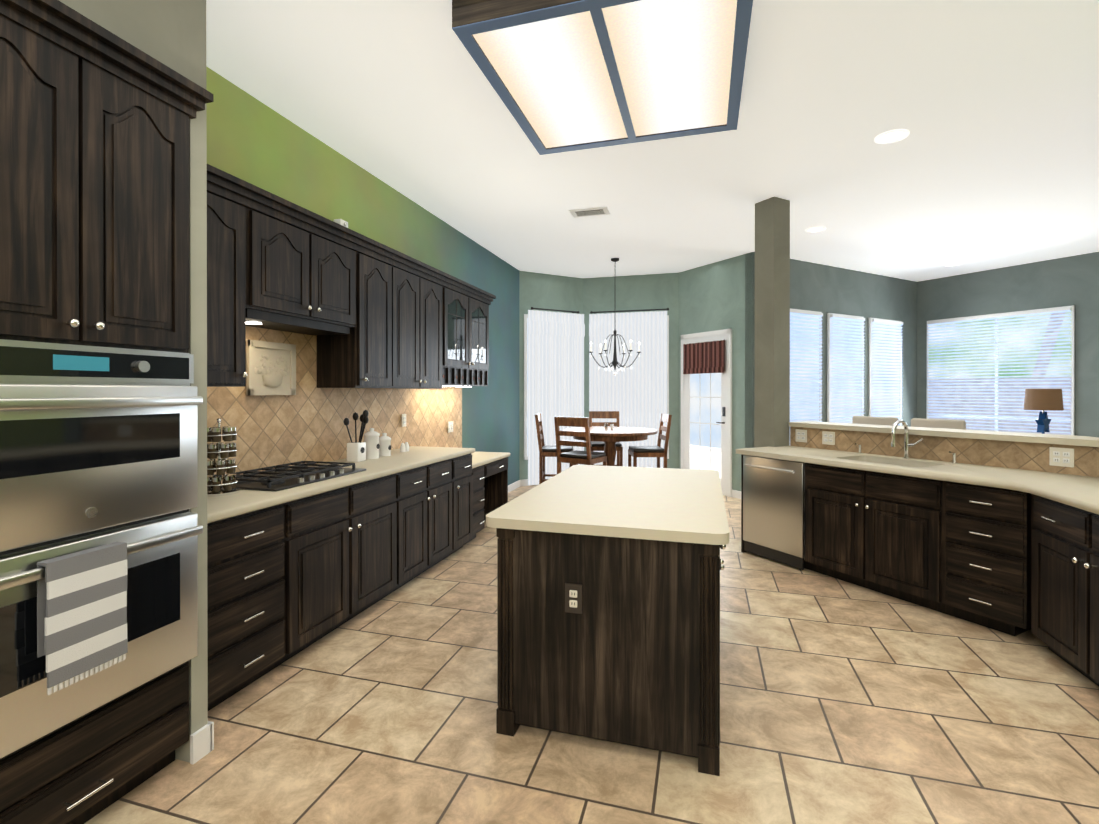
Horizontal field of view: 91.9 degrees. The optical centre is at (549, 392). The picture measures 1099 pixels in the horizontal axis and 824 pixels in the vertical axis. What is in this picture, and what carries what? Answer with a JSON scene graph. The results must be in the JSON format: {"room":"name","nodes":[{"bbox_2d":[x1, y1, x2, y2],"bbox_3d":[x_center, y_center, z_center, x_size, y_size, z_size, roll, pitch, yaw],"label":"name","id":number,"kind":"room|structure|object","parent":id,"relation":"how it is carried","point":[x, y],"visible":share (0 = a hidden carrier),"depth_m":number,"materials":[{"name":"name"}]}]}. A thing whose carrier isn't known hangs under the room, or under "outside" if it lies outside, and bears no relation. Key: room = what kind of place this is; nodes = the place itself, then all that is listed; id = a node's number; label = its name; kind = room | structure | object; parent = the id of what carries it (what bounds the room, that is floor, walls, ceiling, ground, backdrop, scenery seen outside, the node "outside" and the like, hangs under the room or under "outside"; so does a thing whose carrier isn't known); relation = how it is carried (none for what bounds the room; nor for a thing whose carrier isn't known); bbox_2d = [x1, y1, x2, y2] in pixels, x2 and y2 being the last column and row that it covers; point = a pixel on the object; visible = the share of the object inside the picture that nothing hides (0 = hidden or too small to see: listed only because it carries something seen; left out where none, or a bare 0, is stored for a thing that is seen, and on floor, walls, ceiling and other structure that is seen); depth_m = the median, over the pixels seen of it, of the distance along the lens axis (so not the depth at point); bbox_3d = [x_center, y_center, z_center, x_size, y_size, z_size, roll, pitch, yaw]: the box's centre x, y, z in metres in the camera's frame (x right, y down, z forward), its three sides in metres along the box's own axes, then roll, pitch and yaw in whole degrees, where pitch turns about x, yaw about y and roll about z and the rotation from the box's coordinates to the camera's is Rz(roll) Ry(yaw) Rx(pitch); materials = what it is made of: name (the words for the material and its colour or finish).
{"room":"dining room and kitchen","nodes":[
{"label":"dining room and kitchen","id":0,"kind":"room"},
{"bbox_2d":[37,542,127,694],"bbox_3d":[-1.404,0.667,1.604,0.042,0.373,0.219,0,0,16],"label":"towel","id":1,"kind":"object","parent":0,"point":[81,612],"visible":1,"depth_m":1.58,"materials":[{"name":"grey fabric"}]},
{"bbox_2d":[59,0,207,762],"bbox_3d":[-1.869,-0.195,1.753,0.770,3.250,0.975,0,0,16],"label":"wall","id":2,"kind":"structure","parent":0,"point":[171,34],"depth_m":2.06,"materials":[{"name":"paint"}]},
{"bbox_2d":[190,721,213,763],"bbox_3d":[-1.398,1.375,2.097,0.085,0.110,0.090,0,0,16],"label":"baseboard","id":3,"kind":"structure","parent":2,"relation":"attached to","point":[201,742],"depth_m":2.08,"materials":[{"name":"white paint"}]},
{"bbox_2d":[206,66,518,484],"bbox_3d":[-1.928,-0.198,3.143,0.120,3.250,10.150,0,0,16],"label":"wall","id":4,"kind":"structure","parent":0,"point":[254,141],"depth_m":4.53,"materials":[{"name":"green paint"}]},
{"bbox_2d":[207,184,254,387],"bbox_3d":[-1.837,-0.516,2.594,0.354,0.970,0.550,0,0,16],"label":"upper cabinet","id":5,"kind":"object","parent":4,"relation":"attached to","point":[230,217],"depth_m":2.70,"materials":[{"name":"brown wood"}]},
{"bbox_2d":[246,340,295,394],"bbox_3d":[-1.756,-0.151,3.369,0.050,0.335,0.380,0,0,16],"label":"picture","id":6,"kind":"object","parent":4,"relation":"attached to","point":[270,368],"visible":1,"depth_m":3.35,"materials":[{"name":"stone"}]},
{"bbox_2d":[255,204,358,331],"bbox_3d":[-1.631,-0.728,3.300,0.354,0.550,0.920,0,0,16],"label":"upper cabinet","id":7,"kind":"object","parent":4,"relation":"attached to","point":[307,277],"depth_m":3.19,"materials":[{"name":"brown wood"}]},
{"bbox_2d":[334,219,347,227],"bbox_3d":[-1.376,-1.115,3.516,0.070,0.048,0.080,0,0,16],"label":"sensor","id":8,"kind":"object","parent":7,"relation":"on","point":[342,222],"visible":0.73,"depth_m":3.49,"materials":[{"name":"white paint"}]},
{"bbox_2d":[207,306,461,506],"bbox_3d":[-1.541,0.091,4.223,0.012,1.135,3.840,0,0,16],"label":"backsplash","id":9,"kind":"structure","parent":4,"relation":"attached to","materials":[{"name":"tile"}]},
{"bbox_2d":[311,248,398,391],"bbox_3d":[-1.433,-0.520,3.980,0.354,0.970,0.496,0,0,16],"label":"upper cabinet","id":10,"kind":"object","parent":4,"relation":"attached to","point":[365,358],"depth_m":3.82,"materials":[{"name":"brown wood"}]},
{"bbox_2d":[244,321,471,386],"bbox_3d":[-1.292,-0.232,4.452,0.060,0.347,2.980,0,0,16],"label":"light","id":11,"kind":"object","parent":10,"relation":"attached to","point":[336,340],"depth_m":3.74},
{"bbox_2d":[402,414,405,426],"bbox_3d":[-1.329,0.252,4.860,0.010,0.116,0.070,0,0,16],"label":"wall outlet","id":12,"kind":"object","parent":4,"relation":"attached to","point":[403,420],"visible":1,"depth_m":4.85,"materials":[{"name":"white paint"}]},
{"bbox_2d":[399,264,446,391],"bbox_3d":[-1.274,-0.522,4.526,0.354,0.970,0.906,0,0,16],"label":"upper cabinet","id":13,"kind":"object","parent":4,"relation":"attached to","point":[422,298],"depth_m":4.55,"materials":[{"name":"brown wood"}]},
{"bbox_2d":[448,421,452,432],"bbox_3d":[-1.069,0.370,5.753,0.010,0.116,0.115,0,0,16],"label":"wall outlet","id":14,"kind":"object","parent":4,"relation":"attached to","point":[450,426],"visible":1,"depth_m":5.74,"materials":[{"name":"white paint"}]},
{"bbox_2d":[447,284,490,387],"bbox_3d":[-0.995,-0.547,5.490,0.352,0.925,1.100,0,0,16],"label":"upper cabinet","id":15,"kind":"object","parent":4,"relation":"attached to","point":[467,313],"depth_m":5.41,"materials":[{"name":"brown wood"}]},
{"bbox_2d":[508,480,519,492],"bbox_3d":[-0.732,1.366,7.017,0.014,0.100,2.050,0,0,16],"label":"baseboard","id":16,"kind":"structure","parent":4,"relation":"attached to","point":[514,486],"depth_m":7.73,"materials":[{"name":"white paint"}]},
{"bbox_2d":[519,271,582,479],"bbox_3d":[0.014,-0.212,8.324,1.131,3.250,0.120,0,0,-29],"label":"wall","id":17,"kind":"structure","parent":0,"point":[546,291],"depth_m":8.14,"materials":[{"name":"teal paint"}]},
{"bbox_2d":[524,314,527,459],"bbox_3d":[0.051,-0.087,8.257,0.991,2.200,0.028,0,0,-29],"label":"window bay","id":18,"kind":"object","parent":17,"relation":"attached to","point":[525,386],"visible":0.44,"depth_m":8.03,"materials":[{"name":"white paint"}]},
{"bbox_2d":[84,485,1098,823],"bbox_3d":[4.732,1.475,3.631,13.600,0.100,15.400,0,0,16],"label":"floor","id":19,"kind":"structure","parent":0,"point":[844,703],"depth_m":2.23,"materials":[{"name":"tile"}]},
{"bbox_2d":[0,0,213,823],"bbox_3d":[-1.806,0.138,1.770,0.873,2.585,0.840,0,0,16],"label":"tall cabinet","id":20,"kind":"object","parent":19,"relation":"on","point":[100,400],"visible":0.98,"depth_m":1.69,"materials":[{"name":"brown wood"}]},
{"bbox_2d":[0,332,203,801],"bbox_3d":[-1.657,0.433,1.727,0.562,1.165,0.736,0,0,16],"label":"double oven","id":21,"kind":"object","parent":20,"relation":"in","point":[98,440],"depth_m":1.68,"materials":[{"name":"silver metal"}]},
{"bbox_2d":[207,500,302,710],"bbox_3d":[-1.695,0.992,2.574,0.639,0.874,0.581,0,0,16],"label":"base cabinet","id":22,"kind":"object","parent":19,"relation":"on","point":[255,561],"depth_m":2.49,"materials":[{"name":"brown wood"}]},
{"bbox_2d":[207,444,474,523],"bbox_3d":[-1.379,0.530,3.620,0.661,0.040,2.770,0,0,16],"label":"countertop","id":23,"kind":"structure","parent":22,"relation":"on","point":[242,503],"depth_m":3.02,"materials":[{"name":"beige stone"}]},
{"bbox_2d":[207,418,239,496],"bbox_3d":[-1.681,0.320,2.703,0.190,0.382,0.190,0,0,16],"label":"spice rack","id":24,"kind":"object","parent":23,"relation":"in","point":[224,462],"visible":0.88,"depth_m":2.66,"materials":[{"name":"silver metal"}]},
{"bbox_2d":[215,460,366,491],"bbox_3d":[-1.543,0.485,3.178,0.500,0.049,0.770,0,0,16],"label":"cooktop","id":25,"kind":"object","parent":23,"relation":"in","point":[272,477],"depth_m":3.12,"materials":[{"name":"black metal"}]},
{"bbox_2d":[343,410,368,461],"bbox_3d":[-1.415,0.317,3.940,0.174,0.382,0.179,0,0,16],"label":"utensil crock","id":26,"kind":"object","parent":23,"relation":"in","point":[356,451],"visible":1,"depth_m":3.90,"materials":[{"name":"white ceramic"}]},
{"bbox_2d":[364,428,379,458],"bbox_3d":[-1.375,0.390,4.113,0.118,0.235,0.116,0,0,16],"label":"canister","id":27,"kind":"object","parent":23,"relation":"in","point":[371,438],"visible":0.92,"depth_m":4.07,"materials":[{"name":"white ceramic"}]},
{"bbox_2d":[379,433,391,455],"bbox_3d":[-1.328,0.415,4.277,0.104,0.185,0.102,0,0,16],"label":"canister","id":28,"kind":"object","parent":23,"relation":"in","point":[385,444],"visible":0.96,"depth_m":4.24,"materials":[{"name":"white ceramic"}]},
{"bbox_2d":[400,442,408,451],"bbox_3d":[-1.244,0.466,4.565,0.048,0.080,0.108,0,0,16],"label":"salt","id":29,"kind":"object","parent":23,"relation":"in","point":[404,447],"visible":1,"depth_m":4.53,"materials":[{"name":"white ceramic"}]},
{"bbox_2d":[303,472,406,649],"bbox_3d":[-1.483,0.990,3.303,0.639,0.874,1.081,0,0,16],"label":"base cabinet","id":30,"kind":"object","parent":19,"relation":"on","point":[308,543],"depth_m":3.19,"materials":[{"name":"brown wood"}]},
{"bbox_2d":[407,456,458,582],"bbox_3d":[-1.235,0.987,4.157,0.639,0.874,0.982,0,0,16],"label":"base cabinet","id":31,"kind":"object","parent":19,"relation":"on","point":[433,490],"depth_m":4.13,"materials":[{"name":"brown wood"}]},
{"bbox_2d":[459,452,474,548],"bbox_3d":[-1.070,0.986,4.723,0.639,0.874,0.481,0,0,16],"label":"base cabinet","id":32,"kind":"object","parent":19,"relation":"on","point":[466,463],"depth_m":4.74,"materials":[{"name":"brown wood"}]},
{"bbox_2d":[475,452,509,467],"bbox_3d":[-0.868,0.679,5.440,0.626,0.040,1.010,0,0,16],"label":"countertop","id":33,"kind":"structure","parent":32,"relation":"on","point":[480,457],"depth_m":5.48,"materials":[{"name":"beige stone"}]},
{"bbox_2d":[475,464,490,537],"bbox_3d":[-0.967,1.062,5.079,0.637,0.720,0.401,0,0,16],"label":"base cabinet","id":34,"kind":"object","parent":19,"relation":"on","point":[483,473],"depth_m":5.12,"materials":[{"name":"brown wood"}]},
{"bbox_2d":[520,479,538,486],"bbox_3d":[0.047,1.363,8.269,1.131,0.100,0.014,0,0,-29],"label":"baseboard","id":35,"kind":"structure","parent":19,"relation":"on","point":[524,482],"depth_m":8.03,"materials":[{"name":"white paint"}]},
{"bbox_2d":[535,413,573,483],"bbox_3d":[0.071,0.851,7.239,0.501,1.129,0.460,0,0,4],"label":"dining chair","id":36,"kind":"object","parent":19,"relation":"on","point":[547,451],"visible":0.71,"depth_m":7.03,"materials":[{"name":"brown wood"}]},
{"bbox_2d":[528,310,584,484],"bbox_3d":[0.115,0.073,8.213,1.001,2.640,0.065,0,0,-29],"label":"vertical blinds","id":37,"kind":"object","parent":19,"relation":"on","point":[555,364],"visible":0.83,"depth_m":8.19,"materials":[{"name":"grey fabric"}]},
{"bbox_2d":[531,307,579,313],"bbox_3d":[0.075,-1.267,8.211,0.853,0.044,0.129,0,0,-29],"label":"curtain rod","id":38,"kind":"object","parent":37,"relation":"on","point":[532,308],"visible":1,"depth_m":8.15,"materials":[{"name":"metal"}]},
{"bbox_2d":[554,416,606,473],"bbox_3d":[0.387,0.853,6.522,0.460,1.129,0.501,0,0,33],"label":"dining chair","id":39,"kind":"object","parent":19,"relation":"on","point":[588,456],"visible":0.69,"depth_m":6.37,"materials":[{"name":"brown wood"}]},
{"bbox_2d":[589,411,622,465],"bbox_3d":[0.836,0.849,7.954,0.460,1.129,0.501,0,0,1],"label":"dining chair","id":40,"kind":"object","parent":19,"relation":"on","point":[597,445],"visible":0.44,"depth_m":8.14,"materials":[{"name":"brown wood"}]},
{"bbox_2d":[564,427,657,465],"bbox_3d":[0.820,0.958,7.184,1.260,0.915,1.260,0,0,16],"label":"dining table","id":41,"kind":"object","parent":19,"relation":"on","point":[609,438],"visible":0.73,"depth_m":6.87,"materials":[{"name":"brown wood"}]},
{"bbox_2d":[605,423,613,429],"bbox_3d":[0.807,0.458,7.192,0.128,0.084,0.044,0,0,-19],"label":"pepper shaker","id":42,"kind":"object","parent":41,"relation":"on","point":[611,426],"visible":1,"depth_m":7.18,"materials":[{"name":"silver metal"}]},
{"bbox_2d":[496,473,726,775],"bbox_3d":[0.424,0.990,2.852,0.960,0.874,1.562,0,0,16],"label":"kitchen island","id":43,"kind":"object","parent":19,"relation":"on","point":[608,603],"depth_m":2.10,"materials":[{"name":"brown wood"}]},
{"bbox_2d":[565,582,582,614],"bbox_3d":[0.097,0.829,2.140,0.070,0.116,0.010,0,0,16],"label":"outlet","id":44,"kind":"object","parent":43,"relation":"attached to","point":[573,590],"depth_m":2.14,"materials":[{"name":"plastic"}]},
{"bbox_2d":[486,465,728,544],"bbox_3d":[0.416,0.532,2.843,0.970,0.040,1.640,0,0,16],"label":"island countertop","id":45,"kind":"structure","parent":43,"relation":"on","point":[684,506],"depth_m":2.39,"materials":[{"name":"beige stone"}]},
{"bbox_2d":[628,413,671,467],"bbox_3d":[1.350,0.851,7.191,0.501,1.129,0.460,0,0,-1],"label":"dining chair","id":46,"kind":"object","parent":19,"relation":"on","point":[657,451],"visible":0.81,"depth_m":6.98,"materials":[{"name":"brown wood"}]},
{"bbox_2d":[739,448,742,551],"bbox_3d":[1.919,0.985,4.845,0.340,0.874,0.339,0,0,16],"label":"base cabinet","id":47,"kind":"object","parent":19,"relation":"on","point":[740,450],"depth_m":4.73,"materials":[{"name":"brown wood"}]},
{"bbox_2d":[743,456,746,551],"bbox_3d":[1.887,0.990,4.431,0.484,0.868,0.482,0,0,16],"label":"base cabinet","id":48,"kind":"object","parent":19,"relation":"on","point":[744,457],"depth_m":4.70,"materials":[{"name":"brown wood"}]},
{"bbox_2d":[754,197,789,447],"bbox_3d":[2.137,-0.204,5.103,0.225,3.250,0.220,0,0,-29],"label":"pillar","id":49,"kind":"structure","parent":19,"relation":"on","point":[772,334],"depth_m":5.02,"materials":[{"name":"grey paint"}]},
{"bbox_2d":[852,416,897,425],"bbox_3d":[2.977,0.827,5.037,0.420,1.190,0.420,0,0,-29],"label":"bar stool","id":50,"kind":"object","parent":19,"relation":"on","point":[890,421],"visible":0.15,"depth_m":5.09,"materials":[{"name":"fabric"}]},
{"bbox_2d":[743,424,1098,635],"bbox_3d":[2.612,0.875,4.046,2.058,1.100,1.994,0,0,16],"label":"base cabinet","id":51,"kind":"object","parent":19,"relation":"on","point":[997,530],"depth_m":3.59,"materials":[{"name":"brown wood"}]},
{"bbox_2d":[743,452,839,569],"bbox_3d":[2.044,0.979,4.559,0.516,0.848,0.588,0,0,-29],"label":"dishwasher","id":52,"kind":"object","parent":51,"relation":"in","point":[774,488],"depth_m":4.42,"materials":[{"name":"silver metal"}]},
{"bbox_2d":[795,429,806,442],"bbox_3d":[2.345,0.402,4.951,0.010,0.116,0.115,0,0,-29],"label":"outlet","id":53,"kind":"object","parent":51,"relation":"attached to","point":[800,434],"depth_m":4.95,"materials":[{"name":"white paint"}]},
{"bbox_2d":[822,431,834,445],"bbox_3d":[2.475,0.402,4.714,0.010,0.116,0.115,0,0,-29],"label":"outlet","id":54,"kind":"object","parent":51,"relation":"attached to","point":[828,437],"depth_m":4.71,"materials":[{"name":"white paint"}]},
{"bbox_2d":[854,443,863,454],"bbox_3d":[2.557,0.460,4.394,0.088,0.092,0.044,0,0,-29],"label":"soap dispenser","id":55,"kind":"object","parent":51,"relation":"on","point":[860,452],"depth_m":4.39,"materials":[{"name":"silver metal"}]},
{"bbox_2d":[890,420,923,459],"bbox_3d":[2.696,0.356,4.012,0.228,0.302,0.144,0,0,-29],"label":"faucet","id":56,"kind":"object","parent":51,"relation":"on","point":[906,432],"depth_m":4.06,"materials":[{"name":"silver metal"}]},
{"bbox_2d":[788,421,1098,447],"bbox_3d":[2.858,0.303,4.147,1.642,0.040,1.887,0,0,16],"label":"countertop","id":57,"kind":"structure","parent":51,"relation":"on","point":[905,434],"depth_m":4.00,"materials":[{"name":"beige stone"}]},
{"bbox_2d":[1049,447,1074,467],"bbox_3d":[3.226,0.406,3.347,0.010,0.116,0.115,0,0,-29],"label":"outlet","id":58,"kind":"object","parent":51,"relation":"attached to","point":[1059,457],"depth_m":3.35,"materials":[{"name":"white paint"}]},
{"bbox_2d":[911,418,965,429],"bbox_3d":[3.237,0.828,4.564,0.420,1.190,0.420,0,0,-29],"label":"bar stool","id":59,"kind":"object","parent":19,"relation":"on","point":[940,423],"visible":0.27,"depth_m":4.62,"materials":[{"name":"fabric"}]},
{"bbox_2d":[1023,488,1098,685],"bbox_3d":[2.857,0.992,2.400,0.667,0.874,1.030,0,0,16],"label":"base cabinet","id":60,"kind":"object","parent":19,"relation":"on","point":[1061,529],"depth_m":2.68,"materials":[{"name":"brown wood"}]},
{"bbox_3d":[5.353,1.040,5.761,0.600,0.760,0.600,0,0,16],"label":"side table","id":61,"kind":"object","parent":19,"relation":"on","visible":0},
{"bbox_2d":[1024,389,1063,433],"bbox_3d":[5.353,0.309,5.759,0.320,0.700,0.320,0,0,16],"label":"table lamp","id":62,"kind":"object","parent":61,"relation":"on","point":[1044,399],"visible":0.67,"depth_m":5.68,"materials":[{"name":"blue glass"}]},
{"bbox_2d":[583,273,678,468],"bbox_3d":[1.276,-0.212,8.392,1.500,3.250,0.120,0,0,16],"label":"wall","id":63,"kind":"structure","parent":0,"point":[640,292],"depth_m":8.26,"materials":[{"name":"teal paint"}]},
{"bbox_2d":[590,308,668,313],"bbox_3d":[1.241,-1.267,8.268,1.222,0.044,0.129,0,0,16],"label":"curtain rod","id":64,"kind":"object","parent":63,"relation":"attached to","point":[667,309],"visible":1,"depth_m":8.22,"materials":[{"name":"metal"}]},
{"bbox_2d":[589,311,666,467],"bbox_3d":[1.212,0.073,8.260,1.210,2.640,0.067,0,0,16],"label":"vertical blinds","id":65,"kind":"object","parent":64,"relation":"hanging from","point":[635,395],"visible":0.65,"depth_m":8.25,"materials":[{"name":"grey fabric"}]},
{"bbox_2d":[667,315,668,458],"bbox_3d":[1.255,-0.087,8.319,1.200,2.200,0.028,0,0,16],"label":"window bay","id":66,"kind":"object","parent":63,"relation":"attached to","point":[668,374],"visible":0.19,"depth_m":8.15,"materials":[{"name":"white paint"}]},
{"bbox_2d":[206,0,1098,281],"bbox_3d":[4.732,-1.875,3.622,13.600,0.100,15.400,0,0,16],"label":"ceiling","id":67,"kind":"structure","parent":0,"point":[992,158],"depth_m":3.83,"materials":[{"name":"paint"}]},
{"bbox_2d":[569,206,609,217],"bbox_3d":[0.408,-1.819,5.369,0.380,0.016,0.220,0,0,16],"label":"ceiling vent","id":68,"kind":"object","parent":67,"relation":"in","point":[588,212],"visible":1,"depth_m":5.34,"materials":[{"name":"white metal"}]},
{"bbox_2d":[452,0,752,154],"bbox_3d":[0.374,-1.752,2.927,1.320,0.138,1.370,0,0,16],"label":"ceiling light","id":69,"kind":"object","parent":67,"relation":"attached to","point":[566,75],"visible":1,"depth_m":2.73,"materials":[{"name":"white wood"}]},
{"bbox_2d":[589,258,640,374],"bbox_3d":[0.896,-1.035,7.261,0.691,1.597,0.701,0,0,16],"label":"chandelier","id":70,"kind":"object","parent":67,"relation":"hanging from","point":[614,362],"visible":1,"depth_m":7.25,"materials":[{"name":"black metal"},{"name":"glass"}]},
{"bbox_2d":[805,226,825,232],"bbox_3d":[2.984,-1.826,5.953,0.210,0.008,0.210,0,0,16],"label":"recessed light","id":71,"kind":"object","parent":67,"relation":"in","point":[814,229],"visible":1,"depth_m":5.95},
{"bbox_2d":[874,129,909,143],"bbox_3d":[2.435,-1.820,3.780,0.210,0.008,0.210,0,0,16],"label":"recessed light","id":72,"kind":"object","parent":67,"relation":"in","point":[892,136],"visible":1,"depth_m":3.78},
{"bbox_2d":[944,263,962,265],"bbox_3d":[5.772,-1.830,7.589,0.210,0.008,0.210,0,0,16],"label":"recessed light","id":73,"kind":"object","parent":67,"relation":"in","point":[952,264],"visible":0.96,"depth_m":7.59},
{"bbox_2d":[679,252,754,490],"bbox_3d":[2.364,-0.210,7.549,0.120,3.250,1.379,0,0,-29],"label":"wall","id":74,"kind":"structure","parent":0,"point":[712,296],"depth_m":7.21,"materials":[{"name":"teal paint"}]},
{"bbox_2d":[681,329,731,496],"bbox_3d":[2.216,0.272,7.623,0.069,2.285,0.970,0,0,-29],"label":"patio door","id":75,"kind":"structure","parent":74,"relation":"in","point":[706,421],"depth_m":7.57,"materials":[{"name":"white paint"}]},
{"bbox_2d":[683,339,725,373],"bbox_3d":[2.199,-0.504,7.611,0.049,0.457,0.840,0,0,-29],"label":"valance","id":76,"kind":"object","parent":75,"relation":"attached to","point":[704,357],"visible":1,"depth_m":7.57,"materials":[{"name":"fabric"}]},
{"bbox_2d":[723,490,740,498],"bbox_3d":[2.305,1.365,7.521,0.014,0.100,1.379,0,0,-29],"label":"baseboard","id":77,"kind":"structure","parent":74,"relation":"attached to","point":[735,494],"depth_m":7.15,"materials":[{"name":"white paint"}]},
{"bbox_2d":[745,252,916,447],"bbox_3d":[4.340,-0.211,7.916,3.939,3.250,0.120,0,0,-29],"label":"wall","id":78,"kind":"structure","parent":0,"point":[824,289],"depth_m":8.00,"materials":[{"name":"teal paint"}]},
{"bbox_2d":[790,308,821,421],"bbox_3d":[3.493,-0.165,7.353,0.854,1.964,0.048,0,0,-29],"label":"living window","id":79,"kind":"structure","parent":78,"relation":"in","point":[803,410],"depth_m":7.43,"materials":[{"name":"white paint"}]},
{"bbox_2d":[790,310,822,421],"bbox_3d":[3.504,-0.166,7.332,0.802,1.913,0.045,0,0,-29],"label":"window blinds","id":80,"kind":"object","parent":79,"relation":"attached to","point":[806,313],"visible":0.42,"depth_m":7.35,"materials":[{"name":"white paint"}]},
{"bbox_2d":[827,313,863,422],"bbox_3d":[4.382,-0.166,7.841,0.844,1.964,0.048,0,0,-29],"label":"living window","id":81,"kind":"structure","parent":78,"relation":"in","point":[829,375],"depth_m":7.83,"materials":[{"name":"white paint"}]},
{"bbox_2d":[830,314,864,421],"bbox_3d":[4.394,-0.167,7.820,0.792,1.913,0.045,0,0,-29],"label":"window blinds","id":82,"kind":"object","parent":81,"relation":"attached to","point":[847,318],"visible":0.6,"depth_m":7.81,"materials":[{"name":"white paint"}]},
{"bbox_2d":[869,318,901,425],"bbox_3d":[5.281,-0.167,8.335,0.854,1.964,0.048,0,0,-29],"label":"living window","id":83,"kind":"structure","parent":78,"relation":"in","point":[871,368],"depth_m":8.34,"materials":[{"name":"white paint"}]},
{"bbox_2d":[871,319,902,424],"bbox_3d":[5.292,-0.169,8.314,0.802,1.913,0.045,0,0,-29],"label":"window blinds","id":84,"kind":"object","parent":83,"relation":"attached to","point":[885,322],"visible":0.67,"depth_m":8.30,"materials":[{"name":"white paint"}]},
{"bbox_2d":[917,252,1098,437],"bbox_3d":[8.235,-0.203,5.026,0.120,3.250,8.697,0,0,-29],"label":"wall","id":85,"kind":"structure","parent":0,"point":[1065,281],"depth_m":7.45,"materials":[{"name":"teal paint"}]},
{"bbox_2d":[926,305,1074,434],"bbox_3d":[6.577,-0.176,7.878,0.048,1.984,1.784,0,0,-29],"label":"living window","id":86,"kind":"structure","parent":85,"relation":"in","point":[1071,409],"depth_m":7.78,"materials":[{"name":"white paint"}]},
{"bbox_2d":[927,307,1070,433],"bbox_3d":[6.556,-0.177,7.867,0.046,1.933,1.732,0,0,-29],"label":"blinds","id":87,"kind":"object","parent":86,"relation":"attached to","point":[1030,313],"visible":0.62,"depth_m":7.80,"materials":[{"name":"white paint"}]}
]}

